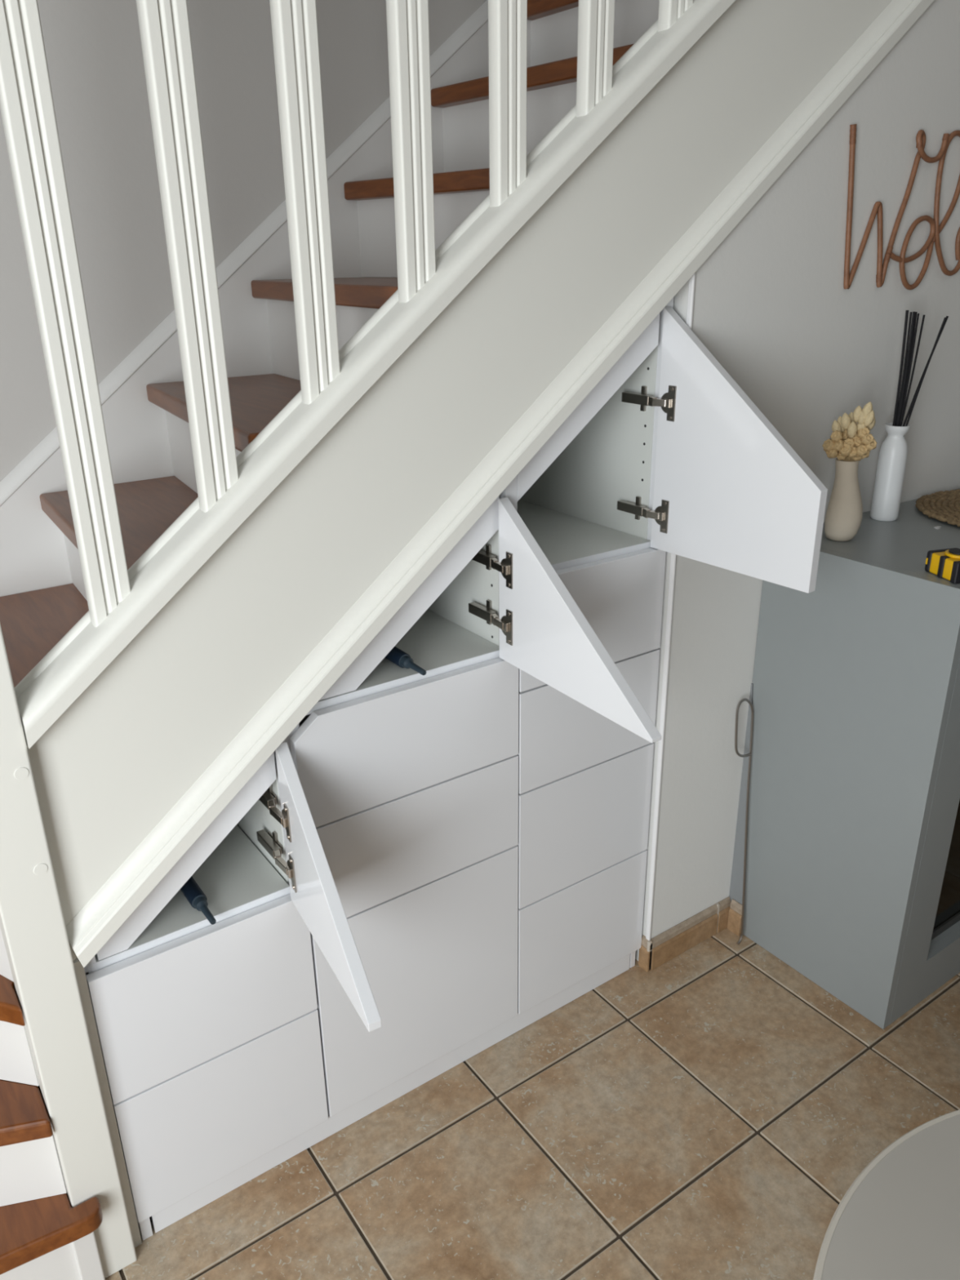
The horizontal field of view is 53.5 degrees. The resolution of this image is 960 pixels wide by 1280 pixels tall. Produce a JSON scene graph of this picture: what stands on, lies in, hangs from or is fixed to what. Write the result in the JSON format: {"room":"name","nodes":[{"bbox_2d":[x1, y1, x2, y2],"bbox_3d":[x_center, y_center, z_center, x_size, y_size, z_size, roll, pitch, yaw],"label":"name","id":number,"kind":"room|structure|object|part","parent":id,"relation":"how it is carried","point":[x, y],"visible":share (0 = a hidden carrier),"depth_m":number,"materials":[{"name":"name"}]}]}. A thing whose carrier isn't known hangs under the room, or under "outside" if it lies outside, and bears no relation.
{"room":"home stair hallway","nodes":[
{"label":"home stair hallway","id":0,"kind":"room"},
{"bbox_2d":[0,0,486,481],"bbox_3d":[-0.286,-0.937,1.962,3.650,3.200,0.090,-15,26,-32],"label":"wall","id":1,"kind":"structure","parent":0,"point":[93,48],"depth_m":1.72,"materials":[{"name":"grey paint"}]},
{"bbox_2d":[37,928,959,1279],"bbox_3d":[0.267,1.275,0.780,5.000,0.030,3.750,-15,26,-32],"label":"floor","id":2,"kind":"structure","parent":0,"point":[710,1112],"depth_m":1.68,"materials":[{"name":"brown tile"}]},
{"bbox_2d":[73,742,382,1247],"bbox_3d":[-0.497,0.507,1.565,0.349,0.825,0.915,-15,26,-32],"label":"base cabinet","id":3,"kind":"object","parent":2,"relation":"on","point":[201,1012],"visible":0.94,"depth_m":1.47,"materials":[{"name":"white laminate"}]},
{"bbox_3d":[-0.556,0.438,1.343,0.018,0.062,0.016,-15,26,-32],"label":"filler panel","id":4,"kind":"part","parent":3,"relation":"part of","materials":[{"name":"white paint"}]},
{"bbox_3d":[-0.428,0.290,1.381,0.291,0.281,0.016,-15,26,-32],"label":"filler panel","id":5,"kind":"part","parent":3,"relation":"part of","materials":[{"name":"white paint"}]},
{"bbox_2d":[94,824,288,961],"bbox_3d":[-0.588,0.346,1.647,0.298,0.016,0.568,-15,26,-32],"label":"shelf","id":6,"kind":"object","parent":3,"relation":"attached to","point":[240,878],"depth_m":1.49,"materials":[{"name":"white wood"}]},
{"bbox_3d":[-0.414,0.545,1.467,0.334,0.230,0.018,-15,26,-32],"label":"drawer","id":7,"kind":"part","parent":3,"relation":"part of","materials":[{"name":"white paint"}]},
{"bbox_3d":[-0.411,0.769,1.558,0.334,0.248,0.018,-15,26,-32],"label":"drawer","id":8,"kind":"part","parent":3,"relation":"part of","materials":[{"name":"white paint"}]},
{"bbox_3d":[-0.463,0.417,1.787,0.016,0.825,0.564,-15,26,-32],"label":"panel","id":9,"kind":"part","parent":3,"relation":"part of","materials":[{"name":"white laminate"}]},
{"bbox_3d":[-0.329,0.240,1.486,0.005,0.043,0.050,-15,26,-32],"label":"mounting plate","id":10,"kind":"part","parent":3,"relation":"part of","materials":[{"name":"silver metal"}]},
{"bbox_3d":[-0.328,0.324,1.519,0.005,0.043,0.050,-15,26,-32],"label":"mounting plate","id":11,"kind":"part","parent":3,"relation":"part of","materials":[{"name":"silver metal"}]},
{"bbox_2d":[281,803,291,842],"bbox_3d":[-0.289,0.268,1.415,0.002,0.059,0.033,-12,25,-26],"label":"hinge","id":12,"kind":"object","parent":3,"relation":"on","point":[286,807],"depth_m":1.41,"materials":[{"name":"silver metal"}]},
{"bbox_2d":[287,854,297,893],"bbox_3d":[-0.287,0.351,1.449,0.002,0.059,0.033,-12,25,-26],"label":"hinge","id":13,"kind":"object","parent":3,"relation":"on","point":[291,859],"depth_m":1.44,"materials":[{"name":"silver metal"}]},
{"bbox_3d":[-0.214,0.330,1.317,0.018,0.273,0.318,-12,25,-26],"label":"door","id":14,"kind":"part","parent":3,"relation":"part of","materials":[{"name":"white paint"}]},
{"bbox_2d":[151,954,630,1232],"bbox_3d":[-0.102,0.820,1.817,1.046,0.046,0.014,-15,26,-32],"label":"board","id":15,"kind":"object","parent":2,"relation":"on","point":[224,1185],"visible":0.78,"depth_m":1.75,"materials":[{"name":"white paint"}]},
{"bbox_2d":[0,0,934,1279],"bbox_3d":[-0.151,-1.002,1.473,3.120,3.684,0.768,-15,26,-32],"label":"staircase","id":16,"kind":"structure","parent":2,"relation":"on","point":[206,534],"depth_m":1.35,"materials":[{"name":"white wood"}]},
{"bbox_3d":[-0.600,0.059,1.137,0.070,1.980,0.070,-15,26,-32],"label":"newel post","id":17,"kind":"part","parent":16,"relation":"part of","materials":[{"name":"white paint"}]},
{"bbox_3d":[-0.591,0.929,1.433,0.030,0.145,0.012,-15,26,-32],"label":"corner post","id":18,"kind":"part","parent":16,"relation":"part of","materials":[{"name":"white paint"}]},
{"bbox_3d":[-0.404,-0.808,1.850,3.020,2.413,0.021,-15,26,-32],"label":"string moulding","id":19,"kind":"part","parent":16,"relation":"part of","materials":[{"name":"white paint"}]},
{"bbox_3d":[0.363,-0.996,1.450,2.308,1.851,0.074,-15,26,-32],"label":"capping rail","id":20,"kind":"part","parent":16,"relation":"part of","materials":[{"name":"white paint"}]},
{"bbox_2d":[274,495,661,1117],"bbox_3d":[-0.178,0.277,1.687,0.436,1.154,0.959,-15,26,-32],"label":"base cabinet","id":21,"kind":"object","parent":2,"relation":"on","point":[406,766],"visible":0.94,"depth_m":1.60,"materials":[{"name":"white laminate"}]},
{"bbox_3d":[-0.289,0.227,1.462,0.038,0.297,0.015,-15,26,-32],"label":"filler panel","id":22,"kind":"part","parent":21,"relation":"part of","materials":[{"name":"white paint"}]},
{"bbox_3d":[-0.108,0.160,1.548,0.417,0.188,0.018,-15,26,-32],"label":"drawer","id":23,"kind":"part","parent":21,"relation":"part of","materials":[{"name":"white paint"}]},
{"bbox_2d":[318,609,499,701],"bbox_3d":[-0.281,-0.020,1.736,0.384,0.016,0.568,-15,26,-32],"label":"shelf","id":24,"kind":"object","parent":21,"relation":"attached to","point":[440,642],"depth_m":1.60,"materials":[{"name":"white wood"}]},
{"bbox_3d":[-0.125,-0.086,1.464,0.372,0.304,0.016,-15,26,-32],"label":"filler panel","id":25,"kind":"part","parent":21,"relation":"part of","materials":[{"name":"white laminate"}]},
{"bbox_3d":[-0.102,0.611,1.730,0.417,0.400,0.018,-15,26,-32],"label":"drawer","id":26,"kind":"part","parent":21,"relation":"part of","materials":[{"name":"white paint"}]},
{"bbox_3d":[-0.106,0.336,1.619,0.417,0.186,0.018,-15,26,-32],"label":"drawer","id":27,"kind":"part","parent":21,"relation":"part of","materials":[{"name":"white laminate"}]},
{"bbox_3d":[-0.121,0.170,1.949,0.016,1.154,0.564,-15,26,-32],"label":"panel","id":28,"kind":"part","parent":21,"relation":"part of","materials":[{"name":"white laminate"}]},
{"bbox_3d":[0.013,-0.049,1.631,0.005,0.043,0.050,-15,26,-32],"label":"mounting plate","id":29,"kind":"part","parent":21,"relation":"part of","materials":[{"name":"silver metal"}]},
{"bbox_3d":[0.011,-0.140,1.594,0.005,0.043,0.050,-15,26,-32],"label":"mounting plate","id":30,"kind":"part","parent":21,"relation":"part of","materials":[{"name":"silver metal"}]},
{"bbox_2d":[500,551,512,589],"bbox_3d":[0.042,-0.114,1.528,0.002,0.059,0.033,-15,26,-31],"label":"hinge","id":31,"kind":"object","parent":21,"relation":"on","point":[506,557],"depth_m":1.53,"materials":[{"name":"silver metal"}]},
{"bbox_2d":[501,608,512,645],"bbox_3d":[0.044,-0.023,1.565,0.002,0.059,0.033,-15,26,-31],"label":"hinge","id":32,"kind":"object","parent":21,"relation":"on","point":[506,614],"depth_m":1.56,"materials":[{"name":"silver metal"}]},
{"bbox_3d":[0.141,-0.042,1.418,0.018,0.273,0.372,-15,26,-31],"label":"door","id":33,"kind":"part","parent":21,"relation":"part of","materials":[{"name":"white paint"}]},
{"bbox_2d":[499,297,827,1013],"bbox_3d":[0.123,0.053,1.855,0.361,1.434,0.918,-15,26,-32],"label":"cabinet","id":34,"kind":"object","parent":2,"relation":"on","point":[666,452],"depth_m":1.74,"materials":[{"name":"white laminate"}]},
{"bbox_3d":[0.046,-0.214,1.543,0.024,0.187,0.016,-15,26,-32],"label":"filler panel","id":35,"kind":"part","parent":34,"relation":"part of","materials":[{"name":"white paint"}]},
{"bbox_3d":[0.209,0.594,1.960,0.337,0.254,0.018,-15,26,-32],"label":"drawer","id":36,"kind":"part","parent":34,"relation":"part of","materials":[{"name":"white paint"}]},
{"bbox_2d":[517,500,650,564],"bbox_3d":[0.029,-0.226,1.890,0.304,0.016,0.568,-15,26,-32],"label":"shelf","id":37,"kind":"object","parent":34,"relation":"attached to","point":[566,535],"depth_m":1.79,"materials":[{"name":"white laminate"}]},
{"bbox_3d":[0.206,0.357,1.864,0.337,0.250,0.018,-15,26,-32],"label":"drawer","id":38,"kind":"part","parent":34,"relation":"part of","materials":[{"name":"white laminate"}]},
{"bbox_3d":[0.203,0.146,1.779,0.337,0.200,0.018,-15,26,-32],"label":"drawer","id":39,"kind":"part","parent":34,"relation":"part of","materials":[{"name":"white paint"}]},
{"bbox_3d":[0.156,-0.030,2.080,0.016,1.420,0.564,-15,26,-32],"label":"panel","id":40,"kind":"part","parent":34,"relation":"part of","materials":[{"name":"white plastic"}]},
{"bbox_3d":[0.177,-0.407,1.566,0.299,0.317,0.016,-15,26,-32],"label":"filler panel","id":41,"kind":"part","parent":34,"relation":"part of","materials":[{"name":"white paint"}]},
{"bbox_3d":[0.201,-0.042,1.703,0.337,0.199,0.018,-15,26,-32],"label":"drawer","id":42,"kind":"part","parent":34,"relation":"part of","materials":[{"name":"white paint"}]},
{"bbox_3d":[0.334,0.700,2.101,0.014,0.046,0.013,-15,26,-32],"label":"plinth end","id":43,"kind":"part","parent":34,"relation":"part of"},
{"bbox_3d":[0.289,-0.245,1.763,0.005,0.043,0.050,-15,26,-32],"label":"mounting plate","id":44,"kind":"part","parent":34,"relation":"part of","materials":[{"name":"silver metal"}]},
{"bbox_3d":[0.287,-0.429,1.689,0.005,0.043,0.050,-15,26,-32],"label":"mounting plate","id":45,"kind":"part","parent":34,"relation":"part of","materials":[{"name":"silver metal"}]},
{"bbox_3d":[0.318,-0.396,1.677,0.016,0.472,0.016,-15,26,-32],"label":"filler panel","id":46,"kind":"part","parent":34,"relation":"part of","materials":[{"name":"white paint"}]},
{"bbox_2d":[654,499,669,533],"bbox_3d":[0.325,-0.223,1.706,0.002,0.059,0.033,-17,27,-34],"label":"hinge","id":47,"kind":"object","parent":34,"relation":"on","point":[661,506],"depth_m":1.70,"materials":[{"name":"silver metal"}]},
{"bbox_2d":[661,385,676,421],"bbox_3d":[0.322,-0.406,1.632,0.002,0.059,0.033,-17,27,-34],"label":"hinge","id":48,"kind":"object","parent":34,"relation":"on","point":[668,393],"depth_m":1.63,"materials":[{"name":"silver metal"}]},
{"bbox_3d":[0.420,-0.318,1.552,0.018,0.417,0.336,-17,27,-34],"label":"door","id":49,"kind":"part","parent":34,"relation":"part of","materials":[{"name":"white paint"}]},
{"bbox_2d":[734,697,754,944],"bbox_3d":[0.570,0.407,2.076,0.056,0.602,0.056,-15,26,-32],"label":"rod","id":50,"kind":"object","parent":2,"relation":"on","point":[749,754],"visible":1,"depth_m":2.05,"materials":[{"name":"silver metal"}]},
{"bbox_2d":[743,488,959,1029],"bbox_3d":[1.045,0.195,2.134,0.864,0.938,0.408,-15,26,-32],"label":"base cabinet","id":51,"kind":"object","parent":2,"relation":"on","point":[853,865],"visible":0.83,"depth_m":1.87,"materials":[{"name":"wood"}]},
{"bbox_2d":[824,457,862,541],"bbox_3d":[0.707,-0.271,1.837,0.067,0.156,0.067,-15,26,-32],"label":"vase","id":52,"kind":"object","parent":51,"relation":"on","point":[843,517],"visible":0.96,"depth_m":1.82,"materials":[{"name":"beige ceramic"}]},
{"bbox_2d":[822,401,877,461],"bbox_3d":[0.697,-0.367,1.794,0.095,0.167,0.056,9,24,23],"label":"dried flowers","id":53,"kind":"object","parent":52,"relation":"in","point":[846,435],"visible":0.98,"depth_m":1.77,"materials":[{"name":"plant"}]},
{"bbox_3d":[1.039,-0.236,1.960,0.819,0.008,0.408,-15,26,-32],"label":"panel","id":54,"kind":"part","parent":51,"relation":"part of","materials":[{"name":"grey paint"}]},
{"bbox_2d":[870,310,948,521],"bbox_3d":[0.860,-0.445,1.918,0.086,0.415,0.055,15,27,34],"label":"reed diffuser","id":55,"kind":"object","parent":51,"relation":"on","point":[893,452],"visible":1,"depth_m":1.93,"materials":[{"name":"white ceramic"}]},
{"bbox_3d":[1.157,0.257,1.988,0.819,0.929,0.020,-15,26,-32],"label":"frame","id":56,"kind":"part","parent":51,"relation":"part of","materials":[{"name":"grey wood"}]},
{"bbox_2d":[915,488,959,528],"bbox_3d":[1.126,-0.272,2.010,0.380,0.017,0.380,4,22,11],"label":"placemat","id":57,"kind":"object","parent":51,"relation":"on","point":[943,506],"visible":1,"depth_m":2.04,"materials":[{"name":"brown wicker"}]},
{"bbox_2d":[924,547,959,583],"bbox_3d":[0.820,-0.132,1.638,0.065,0.044,0.079,-7,23,-14],"label":"tape measure","id":58,"kind":"object","parent":51,"relation":"on","point":[944,563],"visible":1,"depth_m":1.63,"materials":[{"name":"yellow plastic"}]},
{"bbox_3d":[0.821,-0.151,1.630,0.033,0.002,0.033,-15,26,-32],"label":"round plate","id":59,"kind":"part","parent":58,"relation":"part of","materials":[{"name":"black plastic"}]},
{"bbox_3d":[1.148,0.588,2.142,0.636,0.020,0.025,-15,26,-32],"label":"sill","id":60,"kind":"part","parent":51,"relation":"part of","materials":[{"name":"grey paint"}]},
{"bbox_3d":[1.140,0.261,2.006,0.626,0.688,0.024,-15,26,-32],"label":"frame","id":61,"kind":"part","parent":51,"relation":"part of","materials":[{"name":"grey"}]},
{"bbox_3d":[1.141,0.249,2.009,0.616,0.668,0.006,-15,26,-32],"label":"glass pane","id":62,"kind":"part","parent":51,"relation":"part of","materials":[{"name":"black glass"}]},
{"bbox_2d":[813,1109,959,1279],"bbox_3d":[0.736,0.954,0.918,0.849,0.449,0.849,-15,26,-32],"label":"round table","id":63,"kind":"object","parent":2,"relation":"on","point":[899,1219],"visible":1,"depth_m":1.08,"materials":[{"name":"beige"}]},
{"bbox_2d":[635,0,959,960],"bbox_3d":[0.969,-0.715,2.064,1.590,2.682,0.115,-15,26,-32],"label":"wall","id":64,"kind":"structure","parent":0,"point":[771,305],"depth_m":1.84,"materials":[{"name":"white paint"}]},
{"bbox_2d":[645,272,695,940],"bbox_3d":[0.357,0.023,1.817,0.006,1.355,0.011,-15,26,-32],"label":"bead","id":65,"kind":"object","parent":64,"relation":"attached to","point":[691,281],"visible":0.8,"depth_m":1.86,"materials":[{"name":"white plastic"}]},
{"bbox_2d":[638,896,742,972],"bbox_3d":[0.477,0.664,2.140,0.270,0.079,0.047,-13,25,-28],"label":"baseboard","id":66,"kind":"structure","parent":64,"relation":"attached to","point":[682,937],"depth_m":2.14,"materials":[{"name":"tile"}]},
{"bbox_2d":[728,683,753,906],"bbox_3d":[0.949,0.286,2.338,0.884,0.620,0.045,-15,26,-32],"label":"wall ledge","id":67,"kind":"object","parent":64,"relation":"attached to","point":[735,893],"visible":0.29,"depth_m":2.13,"materials":[{"name":"grey paint"}]},
{"bbox_2d":[843,124,959,289],"bbox_3d":[0.838,-0.827,1.833,0.452,0.288,0.018,-15,26,-32],"label":"word sign","id":68,"kind":"object","parent":64,"relation":"attached to","point":[935,229],"visible":1,"depth_m":1.82,"materials":[{"name":"brown metal"}]},
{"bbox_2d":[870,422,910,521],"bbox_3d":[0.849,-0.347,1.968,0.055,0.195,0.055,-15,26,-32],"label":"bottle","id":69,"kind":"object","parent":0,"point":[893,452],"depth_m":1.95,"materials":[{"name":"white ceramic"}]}
]}

